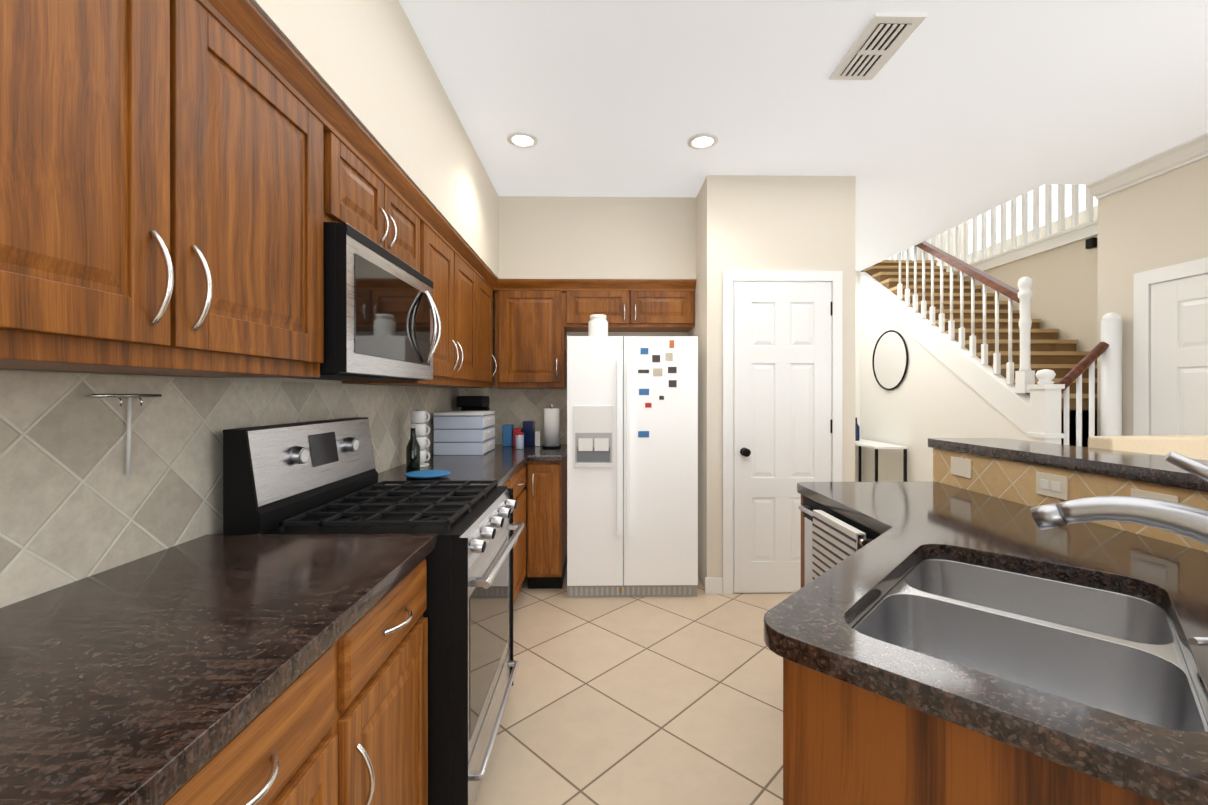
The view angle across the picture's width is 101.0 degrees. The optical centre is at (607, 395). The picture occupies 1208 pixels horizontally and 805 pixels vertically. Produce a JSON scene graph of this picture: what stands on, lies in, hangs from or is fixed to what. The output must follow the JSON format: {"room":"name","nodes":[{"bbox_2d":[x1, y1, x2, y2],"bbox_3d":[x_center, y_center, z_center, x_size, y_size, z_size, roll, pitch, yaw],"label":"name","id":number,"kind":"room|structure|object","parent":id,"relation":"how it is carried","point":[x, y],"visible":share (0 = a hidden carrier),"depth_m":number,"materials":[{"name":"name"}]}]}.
{"room":"kitchen","nodes":[
{"label":"kitchen","id":0,"kind":"room"},
{"bbox_2d":[0,0,1207,588],"bbox_3d":[2.017,-1.449,2.141,6.585,5.500,11.700,0,0,-1],"label":"wall","id":1,"kind":"structure","parent":0,"point":[370,66],"depth_m":3.27,"materials":[{"name":"beige paint"}]},
{"bbox_2d":[0,0,335,377],"bbox_3d":[-0.960,-0.420,0.901,0.348,0.743,1.013,0,0,-1],"label":"upper cabinet","id":2,"kind":"object","parent":1,"relation":"attached to","point":[182,182],"depth_m":0.87,"materials":[{"name":"brown wood"}]},
{"bbox_2d":[0,371,459,607],"bbox_3d":[-1.149,0.191,2.152,0.010,0.477,3.578,0,0,-1],"label":"backsplash","id":3,"kind":"structure","parent":1,"relation":"attached to","point":[77,502],"depth_m":1.17,"materials":[{"name":"beige tile"}]},
{"bbox_2d":[89,394,161,473],"bbox_3d":[-1.117,0.090,1.159,0.022,0.186,0.170,0,0,-1],"label":"hook rail","id":4,"kind":"object","parent":3,"relation":"attached to","point":[129,431],"visible":0.96,"depth_m":1.16,"materials":[{"name":"silver metal"}]},
{"bbox_2d":[336,116,395,255],"bbox_3d":[-0.971,-0.646,1.624,0.348,0.295,0.430,0,0,-1],"label":"upper cabinet","id":5,"kind":"object","parent":1,"relation":"attached to","point":[365,189],"depth_m":1.63,"materials":[{"name":"brown wood"}]},
{"bbox_2d":[298,222,440,380],"bbox_3d":[-0.916,-0.277,1.786,0.460,0.434,0.738,0,0,-1],"label":"microwave","id":6,"kind":"object","parent":5,"relation":"attached to","point":[381,321],"visible":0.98,"depth_m":1.59,"materials":[{"name":"silver metal"}]},
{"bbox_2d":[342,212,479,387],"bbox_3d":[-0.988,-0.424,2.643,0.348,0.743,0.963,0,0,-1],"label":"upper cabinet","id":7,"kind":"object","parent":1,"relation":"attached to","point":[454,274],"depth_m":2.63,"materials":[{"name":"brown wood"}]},
{"bbox_2d":[396,180,427,277],"bbox_3d":[-0.976,-0.646,1.944,0.348,0.295,0.430,0,0,-1],"label":"upper cabinet","id":8,"kind":"object","parent":1,"relation":"attached to","point":[411,216],"depth_m":2.04,"materials":[{"name":"brown wood"}]},
{"bbox_2d":[480,268,495,387],"bbox_3d":[-1.000,-0.425,3.384,0.348,0.743,0.520,0,0,-1],"label":"upper cabinet","id":9,"kind":"object","parent":1,"relation":"attached to","point":[487,285],"depth_m":3.41,"materials":[{"name":"brown wood"}]},
{"bbox_2d":[460,389,566,443],"bbox_3d":[-0.724,0.187,3.943,0.858,0.477,0.010,0,0,-1],"label":"backsplash","id":10,"kind":"structure","parent":1,"relation":"attached to","point":[510,406],"depth_m":3.94,"materials":[{"name":"grey tile"}]},
{"bbox_2d":[496,284,563,387],"bbox_3d":[-0.576,-0.426,3.790,0.507,0.743,0.318,0,0,-1],"label":"upper cabinet","id":11,"kind":"object","parent":1,"relation":"attached to","point":[529,317],"depth_m":3.63,"materials":[{"name":"brown wood"}]},
{"bbox_2d":[564,284,631,387],"bbox_3d":[-0.082,-0.426,3.798,0.483,0.743,0.318,0,0,-1],"label":"upper cabinet","id":12,"kind":"object","parent":1,"relation":"attached to","point":[581,301],"depth_m":3.64,"materials":[{"name":"brown wood"}]},
{"bbox_2d":[632,284,695,331],"bbox_3d":[0.400,-0.426,3.806,0.480,0.743,0.318,0,0,-1],"label":"upper cabinet","id":13,"kind":"object","parent":1,"relation":"attached to","point":[655,307],"depth_m":3.65,"materials":[{"name":"brown wood"}]},
{"bbox_2d":[722,271,842,593],"bbox_3d":[1.144,0.244,3.229,0.785,2.110,0.074,0,0,-1],"label":"pantry door","id":14,"kind":"structure","parent":1,"relation":"in","point":[782,362],"depth_m":3.25,"materials":[{"name":"white wood"}]},
{"bbox_2d":[872,330,907,389],"bbox_3d":[2.947,-0.365,5.208,0.021,0.628,0.628,0,0,-1],"label":"round mirror","id":15,"kind":"object","parent":1,"relation":"attached to","point":[890,360],"visible":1,"depth_m":5.18,"materials":[{"name":"silver glass"}]},
{"bbox_2d":[859,273,1029,434],"bbox_3d":[2.302,-0.064,4.608,1.333,2.720,2.380,0,0,-1],"label":"stair skirt board","id":16,"kind":"object","parent":1,"relation":"attached to","point":[1006,402],"depth_m":4.25,"materials":[{"name":"white wood"}]},
{"bbox_2d":[886,185,1097,278],"bbox_3d":[4.003,-1.821,5.650,0.160,1.030,4.445,0,0,-1],"label":"gallery railing","id":17,"kind":"object","parent":1,"relation":"attached to","point":[1076,231],"visible":0.31,"depth_m":4.79,"materials":[{"name":"white wood"}]},
{"bbox_2d":[1085,237,1096,248],"bbox_3d":[3.955,-1.243,4.072,0.043,0.080,0.060,0,0,-1],"label":"sensor","id":18,"kind":"object","parent":1,"relation":"attached to","point":[1090,243],"visible":1,"depth_m":4.05,"materials":[{"name":"black plastic"}]},
{"bbox_2d":[1086,132,1207,199],"bbox_3d":[3.371,-1.383,-0.038,0.085,0.100,6.899,0,0,-1],"label":"crown molding","id":19,"kind":"structure","parent":1,"relation":"attached to","point":[1180,155],"depth_m":3.03,"materials":[{"name":"white wood"}]},
{"bbox_2d":[1133,257,1207,435],"bbox_3d":[3.331,0.265,2.665,0.072,2.070,1.000,0,0,-1],"label":"door","id":20,"kind":"structure","parent":1,"relation":"in","point":[1170,350],"depth_m":2.96,"materials":[{"name":"white wood"}]},
{"bbox_2d":[474,559,793,804],"bbox_3d":[2.017,1.351,2.146,6.585,0.100,11.700,0,0,-1],"label":"floor","id":21,"kind":"structure","parent":0,"point":[644,700],"depth_m":2.09,"materials":[{"name":"tile"}]},
{"bbox_2d":[162,606,373,804],"bbox_3d":[-0.812,0.870,0.702,0.637,0.868,0.604,0,0,-1],"label":"base cabinet","id":22,"kind":"object","parent":21,"relation":"on","point":[342,720],"depth_m":0.84,"materials":[{"name":"brown wood"}]},
{"bbox_2d":[223,417,523,804],"bbox_3d":[-0.723,0.699,1.791,0.745,1.205,0.750,0,0,-1],"label":"range","id":23,"kind":"object","parent":21,"relation":"on","point":[316,477],"visible":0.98,"depth_m":1.55,"materials":[{"name":"black metal"}]},
{"bbox_2d":[374,559,427,804],"bbox_3d":[-0.819,0.869,1.136,0.637,0.868,0.549,0,0,-1],"label":"base cabinet","id":24,"kind":"object","parent":21,"relation":"on","point":[400,626],"depth_m":1.22,"materials":[{"name":"brown wood"}]},
{"bbox_2d":[502,479,509,487],"bbox_3d":[-0.840,0.866,2.455,0.637,0.868,0.573,0,0,-1],"label":"base cabinet","id":25,"kind":"object","parent":21,"relation":"on","point":[507,483],"depth_m":2.63,"materials":[{"name":"brown wood"}]},
{"bbox_2d":[510,461,537,604],"bbox_3d":[-0.818,0.865,2.943,0.697,0.868,0.694,0,0,-1],"label":"base cabinet","id":26,"kind":"object","parent":21,"relation":"on","point":[517,481],"depth_m":3.23,"materials":[{"name":"brown wood"}]},
{"bbox_2d":[538,454,566,588],"bbox_3d":[-0.429,0.864,3.589,0.238,0.868,0.731,0,0,-1],"label":"base cabinet","id":27,"kind":"object","parent":21,"relation":"on","point":[552,475],"depth_m":3.26,"materials":[{"name":"brown wood"}]},
{"bbox_2d":[0,444,566,804],"bbox_3d":[-0.710,0.411,2.154,0.867,0.039,3.567,0,0,-1],"label":"countertop","id":28,"kind":"structure","parent":27,"relation":"on","point":[160,677],"depth_m":0.79,"materials":[{"name":"stone"}]},
{"bbox_2d":[406,428,419,472],"bbox_3d":[-0.972,0.277,2.486,0.066,0.225,0.064,0,0,-1],"label":"olive oil bottle","id":29,"kind":"object","parent":28,"relation":"on","point":[412,455],"visible":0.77,"depth_m":2.46,"materials":[{"name":"green glass"}]},
{"bbox_2d":[410,409,429,467],"bbox_3d":[-1.036,0.234,2.725,0.129,0.310,0.120,0,0,-1],"label":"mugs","id":30,"kind":"object","parent":28,"relation":"on","point":[418,417],"visible":0.79,"depth_m":2.70,"materials":[{"name":"white ceramic"}]},
{"bbox_2d":[404,470,450,478],"bbox_3d":[-0.855,0.380,2.369,0.210,0.020,0.210,0,0,-1],"label":"plate","id":31,"kind":"object","parent":28,"relation":"on","point":[425,474],"visible":1,"depth_m":2.39,"materials":[{"name":"blue ceramic"}]},
{"bbox_2d":[434,411,494,454],"bbox_3d":[-0.965,0.250,3.407,0.332,0.275,0.360,0,0,-1],"label":"drawer organizer","id":32,"kind":"object","parent":28,"relation":"on","point":[464,432],"visible":1,"depth_m":3.23,"materials":[{"name":"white plastic"}]},
{"bbox_2d":[456,396,488,410],"bbox_3d":[-1.017,0.197,3.771,0.200,0.380,0.210,0,0,-1],"label":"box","id":33,"kind":"object","parent":32,"relation":"on","point":[473,403],"visible":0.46,"depth_m":3.67,"materials":[{"name":"black plastic"}]},
{"bbox_2d":[502,420,541,448],"bbox_3d":[-0.653,0.292,3.716,0.286,0.190,0.311,0,0,-1],"label":"boxes","id":34,"kind":"object","parent":28,"relation":"on","point":[525,435],"visible":1,"depth_m":3.77,"materials":[{"name":"blue cardboard"}]},
{"bbox_2d":[542,404,560,447],"bbox_3d":[-0.416,0.228,3.695,0.138,0.318,0.140,0,0,-1],"label":"paper towel roll","id":35,"kind":"object","parent":28,"relation":"on","point":[551,426],"visible":1,"depth_m":3.65,"materials":[{"name":"white paper"}]},
{"bbox_2d":[567,336,697,596],"bbox_3d":[0.154,0.461,3.538,0.840,1.675,0.794,0,0,-1],"label":"refrigerator","id":36,"kind":"object","parent":21,"relation":"on","point":[632,466],"visible":1,"depth_m":3.17,"materials":[{"name":"white metal"}]},
{"bbox_2d":[588,314,607,335],"bbox_3d":[-0.063,-0.457,3.330,0.132,0.160,0.130,0,0,-1],"label":"jar","id":37,"kind":"object","parent":36,"relation":"on","point":[597,324],"visible":0.73,"depth_m":3.28,"materials":[{"name":"white plastic"}]},
{"bbox_2d":[855,439,907,481],"bbox_3d":[2.776,0.900,5.318,0.315,0.790,0.880,0,0,-1],"label":"console table","id":38,"kind":"object","parent":21,"relation":"on","point":[876,445],"visible":0.27,"depth_m":4.90,"materials":[{"name":"white wood"}]},
{"bbox_2d":[855,417,859,440],"bbox_3d":[2.755,0.376,5.527,0.076,0.255,0.074,0,0,-1],"label":"bottle","id":39,"kind":"object","parent":38,"relation":"on","point":[857,432],"visible":0.33,"depth_m":5.48,"materials":[{"name":"blue glass"}]},
{"bbox_2d":[783,494,1165,804],"bbox_3d":[0.963,0.773,1.307,1.338,1.060,1.921,0,0,-1],"label":"kitchen island","id":40,"kind":"object","parent":21,"relation":"on","point":[845,743],"depth_m":0.75,"materials":[{"name":"brown wood"}]},
{"bbox_2d":[764,482,1207,804],"bbox_3d":[0.883,0.412,1.330,1.234,0.039,1.833,0,0,-1],"label":"island countertop","id":41,"kind":"structure","parent":40,"relation":"on","point":[814,621],"depth_m":0.90,"materials":[{"name":"stone"}]},
{"bbox_2d":[851,558,1207,731],"bbox_3d":[0.776,0.541,0.950,0.470,0.216,0.723,0,0,44],"label":"sink basin","id":42,"kind":"object","parent":41,"relation":"in","point":[1118,653],"visible":0.54,"depth_m":1.00,"materials":[{"name":"silver metal"}]},
{"bbox_2d":[1030,451,1207,645],"bbox_3d":[0.816,0.237,0.736,0.208,0.312,0.244,0,0,-1],"label":"faucet","id":43,"kind":"object","parent":41,"relation":"on","point":[1190,522],"visible":1,"depth_m":0.74,"materials":[{"name":"silver metal"}]},
{"bbox_2d":[928,438,1207,551],"bbox_3d":[1.267,0.221,1.241,1.173,0.040,2.142,0,0,-1],"label":"tile backsplash","id":44,"kind":"structure","parent":40,"relation":"on","point":[1033,474],"depth_m":1.67,"materials":[{"name":"beige tile"}]},
{"bbox_2d":[861,241,1121,446],"bbox_3d":[3.368,-0.248,4.652,1.132,3.088,2.893,0,0,-1],"label":"staircase","id":45,"kind":"structure","parent":21,"relation":"on","point":[1050,375],"depth_m":3.86,"materials":[{"name":"wood"}]},
{"bbox_2d":[1088,435,1207,459],"bbox_3d":[2.179,0.734,2.228,0.500,1.135,0.520,0,0,-7],"label":"counter chair","id":46,"kind":"object","parent":21,"relation":"on","point":[1193,446],"visible":0.02,"depth_m":1.97,"materials":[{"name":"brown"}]},
{"bbox_2d":[399,0,1207,270],"bbox_3d":[2.017,-2.869,2.138,6.585,2.860,11.700,0,0,-1],"label":"ceiling","id":47,"kind":"structure","parent":0,"point":[952,114],"depth_m":2.39,"materials":[{"name":"white paint"}]},
{"bbox_2d":[507,131,537,147],"bbox_3d":[-0.478,-1.434,2.801,0.169,0.011,0.169,0,0,-7],"label":"recessed light","id":48,"kind":"object","parent":47,"relation":"in","point":[519,139],"depth_m":2.79,"materials":[{"name":"white plastic"}]},
{"bbox_2d":[688,133,717,148],"bbox_3d":[0.538,-1.434,2.817,0.169,0.011,0.169,0,0,-7],"label":"recessed light","id":49,"kind":"object","parent":47,"relation":"in","point":[702,140],"depth_m":2.81,"materials":[{"name":"white plastic"}]},
{"bbox_2d":[829,13,926,79],"bbox_3d":[1.103,-1.429,2.066,0.195,0.018,0.380,0,0,-1],"label":"ceiling vent","id":50,"kind":"object","parent":47,"relation":"in","point":[879,42],"visible":1,"depth_m":2.03,"materials":[{"name":"white metal"}]}
]}

